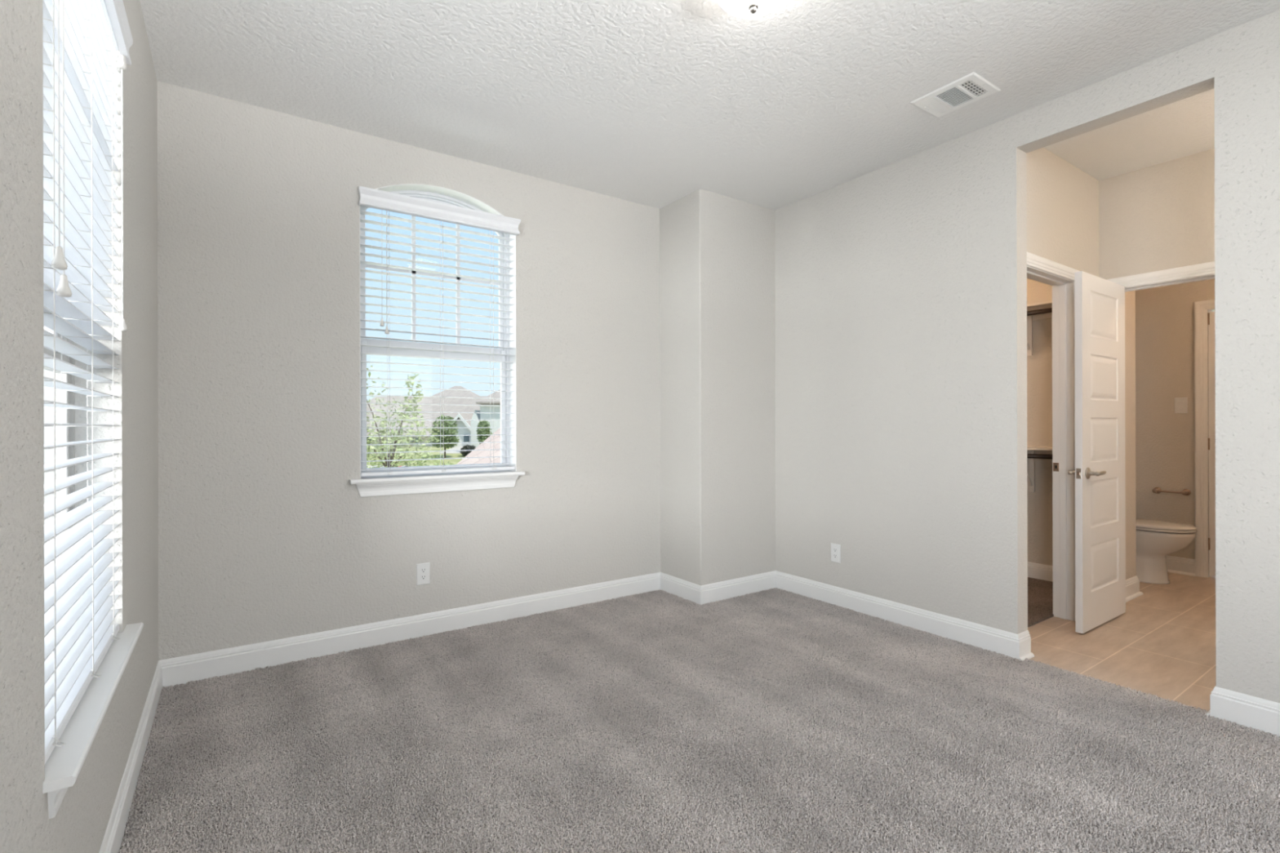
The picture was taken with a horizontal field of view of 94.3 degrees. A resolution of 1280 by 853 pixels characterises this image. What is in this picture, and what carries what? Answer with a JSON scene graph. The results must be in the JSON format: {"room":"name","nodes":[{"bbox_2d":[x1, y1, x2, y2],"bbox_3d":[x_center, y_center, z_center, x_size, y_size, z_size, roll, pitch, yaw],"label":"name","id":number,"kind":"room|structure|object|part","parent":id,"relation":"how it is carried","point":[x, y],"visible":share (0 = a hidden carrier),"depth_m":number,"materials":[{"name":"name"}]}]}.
{"room":"empty bedroom","nodes":[
{"label":"empty bedroom","id":0,"kind":"room"},
{"bbox_2d":[0,0,158,852],"bbox_3d":[-0.892,-0.094,0.667,0.170,2.933,5.110,0,0,-35],"label":"wall","id":1,"kind":"structure","parent":0,"point":[79,825],"depth_m":1.02,"materials":[{"name":"grey paint"}]},
{"bbox_2d":[42,8,143,818],"bbox_3d":[-1.381,-0.270,1.414,0.210,1.957,1.009,0,0,-35],"label":"window","id":2,"kind":"structure","parent":1,"relation":"in","point":[63,767],"depth_m":1.74,"materials":[{"name":"wood"},{"name":"white vinyl"},{"name":"white paint"}]},
{"bbox_3d":[-1.432,-0.697,1.339,0.022,1.043,0.860,0,0,-35],"label":"sash","id":3,"kind":"part","parent":2,"relation":"part of","materials":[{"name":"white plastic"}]},
{"bbox_3d":[-1.411,0.193,1.352,0.024,0.837,0.864,0,0,-35],"label":"sash","id":4,"kind":"part","parent":2,"relation":"part of","materials":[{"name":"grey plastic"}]},
{"bbox_3d":[-1.422,-0.311,1.345,0.063,1.874,0.920,0,0,-35],"label":"frame","id":5,"kind":"part","parent":2,"relation":"part of","materials":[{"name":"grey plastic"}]},
{"bbox_2d":[42,0,133,764],"bbox_3d":[-1.325,-0.291,1.411,0.086,1.808,0.974,0,0,-35],"label":"window blind","id":6,"kind":"object","parent":2,"relation":"attached to","point":[82,38],"visible":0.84,"depth_m":1.38,"materials":[{"name":"white plastic"}]},
{"bbox_3d":[-1.101,-0.734,1.119,0.010,0.803,0.002,0,0,-35],"label":"pull cord","id":7,"kind":"part","parent":6,"relation":"part of","materials":[{"name":"white fabric"}]},
{"bbox_3d":[-1.108,0.600,1.133,0.025,0.018,0.019,0,0,44],"label":"tail cord","id":8,"kind":"part","parent":6,"relation":"part of","materials":[{"name":"white plastic"}]},
{"bbox_3d":[-1.122,-0.711,1.150,0.010,0.848,0.002,0,0,-35],"label":"pull cord","id":9,"kind":"part","parent":6,"relation":"part of","materials":[{"name":"white plastic"}]},
{"bbox_3d":[-1.334,0.604,1.404,0.050,0.018,0.908,0,0,-35],"label":"rail","id":10,"kind":"part","parent":6,"relation":"part of","materials":[{"name":"white plastic"}]},
{"bbox_3d":[-1.322,0.601,1.444,0.025,0.018,0.019,0,0,44],"label":"tail cord","id":11,"kind":"part","parent":6,"relation":"part of","materials":[{"name":"white plastic"}]},
{"bbox_3d":[-1.339,-1.159,1.403,0.057,0.052,0.908,0,0,-35],"label":"head rail","id":12,"kind":"part","parent":6,"relation":"part of","materials":[{"name":"white plastic"}]},
{"bbox_2d":[98,660,162,852],"bbox_3d":[-0.807,1.119,0.711,0.014,0.130,4.790,0,0,-35],"label":"baseboard","id":13,"kind":"structure","parent":1,"relation":"attached to","point":[112,842],"depth_m":1.88,"materials":[{"name":"white wood"}]},
{"bbox_2d":[156,80,660,660],"bbox_3d":[-0.803,-0.095,3.727,3.848,2.933,0.170,0,0,-35],"label":"wall","id":14,"kind":"structure","parent":0,"point":[264,535],"depth_m":3.08,"materials":[{"name":"grey paint"}]},
{"bbox_2d":[159,572,660,688],"bbox_3d":[-1.008,1.120,3.472,2.817,0.130,0.014,0,0,-35],"label":"baseboard","id":15,"kind":"structure","parent":14,"relation":"attached to","point":[196,667],"depth_m":3.21,"materials":[{"name":"white wood"}]},
{"bbox_2d":[416,562,430,585],"bbox_3d":[-1.216,0.830,3.333,0.073,0.120,0.008,0,0,-35],"label":"wall outlet","id":16,"kind":"object","parent":14,"relation":"attached to","point":[423,570],"visible":1,"depth_m":3.33,"materials":[{"name":"white plastic"}]},
{"bbox_2d":[420,568,426,573],"bbox_3d":[-1.215,0.811,3.331,0.033,0.027,0.002,0,0,-35],"label":"receptacle","id":17,"kind":"object","parent":16,"relation":"attached to","point":[422,570],"depth_m":3.33,"materials":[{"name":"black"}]},
{"bbox_2d":[420,574,426,580],"bbox_3d":[-1.214,0.850,3.331,0.033,0.027,0.002,0,0,-35],"label":"receptacle","id":18,"kind":"object","parent":16,"relation":"attached to","point":[423,577],"depth_m":3.33,"materials":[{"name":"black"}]},
{"bbox_2d":[349,183,524,497],"bbox_3d":[-1.166,-0.497,3.446,0.968,1.746,0.218,0,0,-35],"label":"window","id":19,"kind":"structure","parent":14,"relation":"in","point":[415,483],"depth_m":3.51,"materials":[{"name":"white plastic"}]},
{"bbox_3d":[-1.208,-0.881,3.525,0.826,0.918,0.022,0,0,-35],"label":"sash","id":20,"kind":"part","parent":19,"relation":"part of","materials":[{"name":"white plastic"}]},
{"bbox_3d":[-1.193,-0.102,3.506,0.830,0.740,0.024,0,0,-35],"label":"sash","id":21,"kind":"part","parent":19,"relation":"part of","materials":[{"name":"clear glass"}]},
{"bbox_2d":[357,186,520,475],"bbox_3d":[-1.129,-0.496,3.412,0.902,1.525,0.115,0,0,-35],"label":"window blind","id":22,"kind":"object","parent":19,"relation":"attached to","point":[381,200],"visible":0.9,"depth_m":3.38,"materials":[{"name":"white plastic"}]},
{"bbox_3d":[-1.379,-0.867,3.233,0.002,0.661,0.010,0,0,-35],"label":"pull cord","id":23,"kind":"part","parent":22,"relation":"part of","materials":[{"name":"white plastic"}]},
{"bbox_3d":[-1.143,0.258,3.434,0.868,0.018,0.050,0,0,-35],"label":"rail","id":24,"kind":"part","parent":22,"relation":"part of","materials":[{"name":"white plastic"}]},
{"bbox_2d":[139,0,1279,210],"bbox_3d":[1.797,-1.643,2.540,6.791,0.150,5.140,0,0,-35],"label":"ceiling","id":25,"kind":"structure","parent":0,"point":[651,103],"depth_m":2.64,"materials":[{"name":"white paint"}]},
{"bbox_2d":[716,0,784,18],"bbox_3d":[0.388,-1.488,2.030,0.302,0.152,0.302,0,0,-35],"label":"ceiling light","id":26,"kind":"object","parent":25,"relation":"attached to","point":[747,9],"visible":1,"depth_m":2.04,"materials":[{"name":"white glass"}]},
{"bbox_2d":[910,71,1000,117],"bbox_3d":[1.494,-1.561,2.818,0.246,0.012,0.299,0,0,-35],"label":"ceiling vent","id":27,"kind":"object","parent":25,"relation":"in","point":[971,87],"visible":1,"depth_m":2.80,"materials":[{"name":"white metal"}]},
{"bbox_2d":[659,188,775,586],"bbox_3d":[0.566,-0.158,4.309,0.730,2.853,0.464,0,0,-35],"label":"wall column","id":28,"kind":"structure","parent":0,"point":[717,251],"depth_m":4.09,"materials":[{"name":"grey paint"}]},
{"bbox_2d":[660,570,775,604],"bbox_3d":[0.565,1.116,4.285,0.725,0.130,0.459,0,0,-35],"label":"baseboard","id":29,"kind":"structure","parent":28,"relation":"attached to","point":[706,593],"depth_m":4.07,"materials":[{"name":"white wood"}]},
{"bbox_2d":[774,9,1279,703],"bbox_3d":[2.087,-0.102,2.809,0.112,2.933,4.960,0,0,-35],"label":"wall","id":30,"kind":"structure","parent":0,"point":[900,286],"depth_m":3.17,"materials":[{"name":"grey paint"}]},
{"bbox_2d":[831,542,840,563],"bbox_3d":[1.278,0.831,3.882,0.008,0.120,0.073,0,0,-35],"label":"wall outlet","id":31,"kind":"object","parent":30,"relation":"attached to","point":[835,548],"visible":1,"depth_m":3.88,"materials":[{"name":"white plastic"}]},
{"bbox_2d":[775,570,1034,661],"bbox_3d":[1.484,1.113,3.661,0.142,0.130,1.642,0,0,-35],"label":"baseboard","id":32,"kind":"structure","parent":30,"relation":"attached to","point":[1012,645],"depth_m":3.41,"materials":[{"name":"white wood"}]},
{"bbox_3d":[1.945,1.167,2.992,0.142,0.019,0.018,0,0,-35],"label":"shoe molding","id":33,"kind":"part","parent":32,"relation":"part of","materials":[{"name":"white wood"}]},
{"bbox_2d":[1204,686,1279,737],"bbox_3d":[2.906,1.110,1.596,0.142,0.130,2.035,0,0,-35],"label":"baseboard","id":34,"kind":"structure","parent":30,"relation":"attached to","point":[1248,711],"depth_m":2.31,"materials":[{"name":"white wood"}]},
{"bbox_3d":[2.334,1.166,2.427,0.142,0.019,0.018,0,0,-35],"label":"shoe molding","id":35,"kind":"part","parent":34,"relation":"part of","materials":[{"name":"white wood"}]},
{"bbox_2d":[1026,278,1053,565],"bbox_3d":[2.815,-0.154,4.948,0.150,2.833,1.845,0,0,-35],"label":"wall","id":36,"kind":"structure","parent":0,"point":[1039,366],"depth_m":4.50,"materials":[{"name":"beige paint"}]},
{"bbox_2d":[1026,300,1052,355],"bbox_3d":[2.650,-0.708,4.787,0.299,0.345,1.719,0,0,-35],"label":"closet shelf","id":37,"kind":"object","parent":36,"relation":"attached to","point":[1042,310],"visible":0.05,"depth_m":4.44,"materials":[{"name":"beige wood"}]},
{"bbox_3d":[2.552,-0.819,4.719,0.033,0.032,1.713,0,0,-35],"label":"hanging rod","id":38,"kind":"part","parent":37,"relation":"part of","materials":[{"name":"brown"}]},
{"bbox_2d":[1026,446,1052,492],"bbox_3d":[2.653,0.330,4.787,0.299,0.345,1.719,0,0,-35],"label":"closet shelf","id":39,"kind":"object","parent":36,"relation":"attached to","point":[1033,452],"visible":0.06,"depth_m":4.47,"materials":[{"name":"beige wood"}]},
{"bbox_3d":[2.554,0.220,4.719,0.033,0.032,1.713,0,0,-35],"label":"hanging rod","id":40,"kind":"part","parent":39,"relation":"part of","materials":[{"name":"brown"}]},
{"bbox_2d":[1027,561,1143,602],"bbox_3d":[2.754,1.110,4.760,0.531,0.130,1.881,0,0,-35],"label":"baseboard","id":41,"kind":"structure","parent":36,"relation":"attached to","point":[1036,571],"depth_m":4.43,"materials":[{"name":"white wood"}]},
{"bbox_3d":[3.135,1.163,4.218,0.518,0.019,0.556,0,0,-35],"label":"shoe molding","id":42,"kind":"part","parent":41,"relation":"part of","materials":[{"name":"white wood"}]},
{"bbox_2d":[1026,147,1136,621],"bbox_3d":[2.670,-0.153,3.676,1.832,2.833,0.125,0,0,-35],"label":"wall","id":43,"kind":"structure","parent":0,"point":[1063,199],"depth_m":3.60,"materials":[{"name":"beige paint"}]},
{"bbox_2d":[1026,252,1079,621],"bbox_3d":[2.290,0.118,3.410,0.856,2.113,0.132,0,0,-35],"label":"door frame","id":44,"kind":"structure","parent":43,"relation":"attached to","point":[1060,277],"depth_m":3.60,"materials":[{"name":"white wood"}]},
{"bbox_3d":[2.555,0.252,3.649,0.002,0.053,0.031,0,0,-35],"label":"strike plate","id":45,"kind":"part","parent":44,"relation":"part of","materials":[{"name":"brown metal"}]},
{"bbox_2d":[1067,271,1125,633],"bbox_3d":[2.733,0.146,3.518,0.680,2.026,0.161,0,0,-35],"label":"door","id":46,"kind":"structure","parent":43,"relation":"in","point":[1099,472],"depth_m":3.46,"materials":[{"name":"white wood"}]},
{"bbox_3d":[2.460,0.267,3.330,0.002,0.058,0.024,0,0,-35],"label":"latch plate","id":47,"kind":"part","parent":46,"relation":"part of","materials":[{"name":"silver metal"}]},
{"bbox_3d":[2.604,0.265,3.347,0.120,0.022,0.025,0,0,-35],"label":"lever","id":48,"kind":"part","parent":46,"relation":"part of","materials":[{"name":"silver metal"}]},
{"bbox_2d":[1027,572,1215,711],"bbox_3d":[3.606,1.266,3.210,3.024,0.190,3.200,0,0,-35],"label":"tile","id":49,"kind":"structure","parent":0,"point":[1163,644],"depth_m":3.20,"materials":[{"name":"beige tile"}]},
{"bbox_2d":[1027,577,1053,627],"bbox_3d":[2.095,1.169,4.398,1.660,0.013,1.730,0,0,-35],"label":"carpet","id":50,"kind":"object","parent":49,"relation":"on","point":[1040,592],"visible":0.02,"depth_m":3.94,"materials":[{"name":"brown carpet"}]},
{"bbox_2d":[1135,518,1197,584],"bbox_3d":[3.779,0.805,4.617,0.430,0.730,0.820,0,0,-35],"label":"toilet","id":51,"kind":"object","parent":49,"relation":"on","point":[1155,540],"visible":0.48,"depth_m":4.39,"materials":[{"name":"white ceramic"}]},
{"bbox_3d":[3.855,0.738,4.508,0.368,0.028,0.547,0,0,-35],"label":"lid","id":52,"kind":"part","parent":51,"relation":"part of","materials":[{"name":"white ceramic"}]},
{"bbox_3d":[3.856,0.763,4.506,0.372,0.016,0.550,0,0,-35],"label":"seat","id":53,"kind":"part","parent":51,"relation":"part of","materials":[{"name":"white plastic"}]},
{"bbox_2d":[1098,147,1214,279],"bbox_3d":[3.685,-0.156,2.832,0.117,2.833,2.483,0,0,-35],"label":"wall","id":54,"kind":"structure","parent":0,"point":[1161,216],"depth_m":3.56,"materials":[{"name":"beige paint"}]},
{"bbox_2d":[1106,261,1214,516],"bbox_3d":[3.253,0.121,3.461,0.157,2.101,0.866,0,0,-35],"label":"door frame","id":55,"kind":"structure","parent":54,"relation":"attached to","point":[1204,271],"depth_m":3.53,"materials":[{"name":"white wood"}]},
{"bbox_2d":[1135,279,1214,559],"bbox_3d":[4.815,-0.159,4.045,0.120,2.833,3.200,0,0,-35],"label":"wall","id":56,"kind":"structure","parent":0,"point":[1165,315],"depth_m":4.79,"materials":[{"name":"beige paint"}]},
{"bbox_2d":[1151,487,1191,495],"bbox_3d":[4.223,0.522,4.731,0.079,0.054,0.232,0,0,-35],"label":"toilet paper holder","id":57,"kind":"object","parent":56,"relation":"attached to","point":[1156,490],"visible":1,"depth_m":4.70,"materials":[{"name":"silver metal"}]},
{"bbox_3d":[4.173,0.522,4.804,0.079,0.054,0.054,0,0,-35],"label":"post","id":58,"kind":"part","parent":57,"relation":"part of","materials":[{"name":"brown metal"}]},
{"bbox_3d":[4.274,0.522,4.657,0.079,0.054,0.054,0,0,-35],"label":"post","id":59,"kind":"part","parent":57,"relation":"part of","materials":[{"name":"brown metal"}]},
{"bbox_2d":[1165,555,1195,576],"bbox_3d":[4.121,1.107,4.923,0.031,0.130,0.723,0,0,-35],"label":"baseboard","id":60,"kind":"structure","parent":56,"relation":"attached to","point":[1176,565],"depth_m":4.70,"materials":[{"name":"white wood"}]},
{"bbox_3d":[4.116,1.161,4.920,0.018,0.019,0.723,0,0,-35],"label":"shoe molding","id":61,"kind":"part","parent":60,"relation":"part of","materials":[{"name":"white wood"}]},
{"bbox_2d":[1174,397,1187,413],"bbox_3d":[4.282,-0.163,4.703,0.010,0.126,0.077,0,0,-35],"label":"light switch","id":62,"kind":"object","parent":56,"relation":"attached to","point":[1180,403],"visible":1,"depth_m":4.70,"materials":[{"name":"white plastic"}]},
{"bbox_2d":[1194,298,1214,577],"bbox_3d":[4.617,0.099,4.297,0.120,2.138,0.885,0,0,-35],"label":"door frame","id":63,"kind":"structure","parent":56,"relation":"attached to","point":[1202,308],"depth_m":4.60,"materials":[{"name":"white wood"}]},
{"bbox_2d":[1207,311,1215,577],"bbox_3d":[4.603,0.140,4.289,0.047,2.040,0.735,0,0,-35],"label":"door","id":64,"kind":"structure","parent":56,"relation":"in","point":[1211,315],"depth_m":4.57,"materials":[{"name":"white wood"}]},
{"bbox_3d":[0.537,1.277,1.697,3.748,0.184,5.090,0,0,-35],"label":"floor","id":65,"kind":"structure","parent":0,"visible":0},
{"bbox_2d":[118,587,1279,852],"bbox_3d":[0.657,1.176,1.717,3.560,0.024,4.786,0,0,-35],"label":"carpet","id":66,"kind":"object","parent":65,"relation":"on","point":[775,720],"visible":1,"depth_m":2.14,"materials":[{"name":"grey carpet"}]},
{"label":"outside","id":67,"kind":"structure","parent":0,"visible":0},
{"bbox_2d":[366,446,465,465],"bbox_3d":[-14.992,3.208,96.800,278.681,1.200,272.633,0,0,-35],"label":"ground","id":68,"kind":"structure","parent":67,"point":[455,461],"depth_m":64.14,"materials":[{"name":"green plant"}]},
{"bbox_2d":[366,365,453,467],"bbox_3d":[-5.924,1.181,14.181,3.101,5.311,1.917,0,0,-35],"label":"leafy tree","id":69,"kind":"object","parent":68,"relation":"on","point":[397,440],"visible":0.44,"depth_m":14.27,"materials":[{"name":"green plant"}]},
{"bbox_2d":[366,386,486,447],"bbox_3d":[-29.623,-1.455,81.737,26.572,8.600,24.135,0,0,-35],"label":"house","id":70,"kind":"structure","parent":68,"relation":"on","point":[464,424],"depth_m":79.63,"materials":[{"name":"beige paint"}]},
{"bbox_2d":[428,414,459,457],"bbox_3d":[-20.773,1.113,62.962,3.300,4.669,3.016,0,0,-35],"label":"street tree","id":71,"kind":"object","parent":68,"relation":"on","point":[443,439],"visible":0.79,"depth_m":62.55,"materials":[{"name":"green plant"}]},
{"bbox_2d":[460,444,475,456],"bbox_3d":[-18.486,2.740,64.405,2.103,1.467,1.705,0,0,-35],"label":"bush","id":72,"kind":"object","parent":68,"relation":"on","point":[465,453],"visible":0.67,"depth_m":64.00,"materials":[{"name":"green plant"}]},
{"bbox_2d":[456,427,500,464],"bbox_3d":[-0.567,1.397,19.250,10.740,5.150,7.500,0,0,0],"label":"house","id":73,"kind":"structure","parent":68,"relation":"on","point":[495,437],"depth_m":16.89,"materials":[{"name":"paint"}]},
{"bbox_2d":[475,420,492,444],"bbox_3d":[-15.724,1.479,60.609,2.009,4.340,1.975,0,0,-35],"label":"street tree","id":74,"kind":"object","parent":68,"relation":"on","point":[480,431],"visible":0.7,"depth_m":60.17,"materials":[{"name":"green plant"}]},
{"bbox_2d":[471,389,500,448],"bbox_3d":[-14.252,-0.787,69.550,9.300,8.414,7.300,0,0,0],"label":"house","id":75,"kind":"structure","parent":68,"relation":"on","point":[496,394],"depth_m":66.50,"materials":[{"name":"white"}]},
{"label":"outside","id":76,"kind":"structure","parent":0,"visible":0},
{"bbox_2d":[366,465,430,468],"bbox_3d":[-9.990,3.825,52.250,120.684,0.140,87.241,0,0,-35],"label":"road","id":77,"kind":"structure","parent":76,"point":[383,466],"depth_m":56.66,"materials":[{"name":"grey asphalt"}]},
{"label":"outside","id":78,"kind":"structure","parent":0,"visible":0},
{"bbox_2d":[440,446,470,453],"bbox_3d":[-21.093,2.884,70.250,3.000,0.621,7.500,0,0,0],"label":"path","id":79,"kind":"structure","parent":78,"point":[457,448],"depth_m":67.73,"materials":[{"name":"concrete"}]}
]}

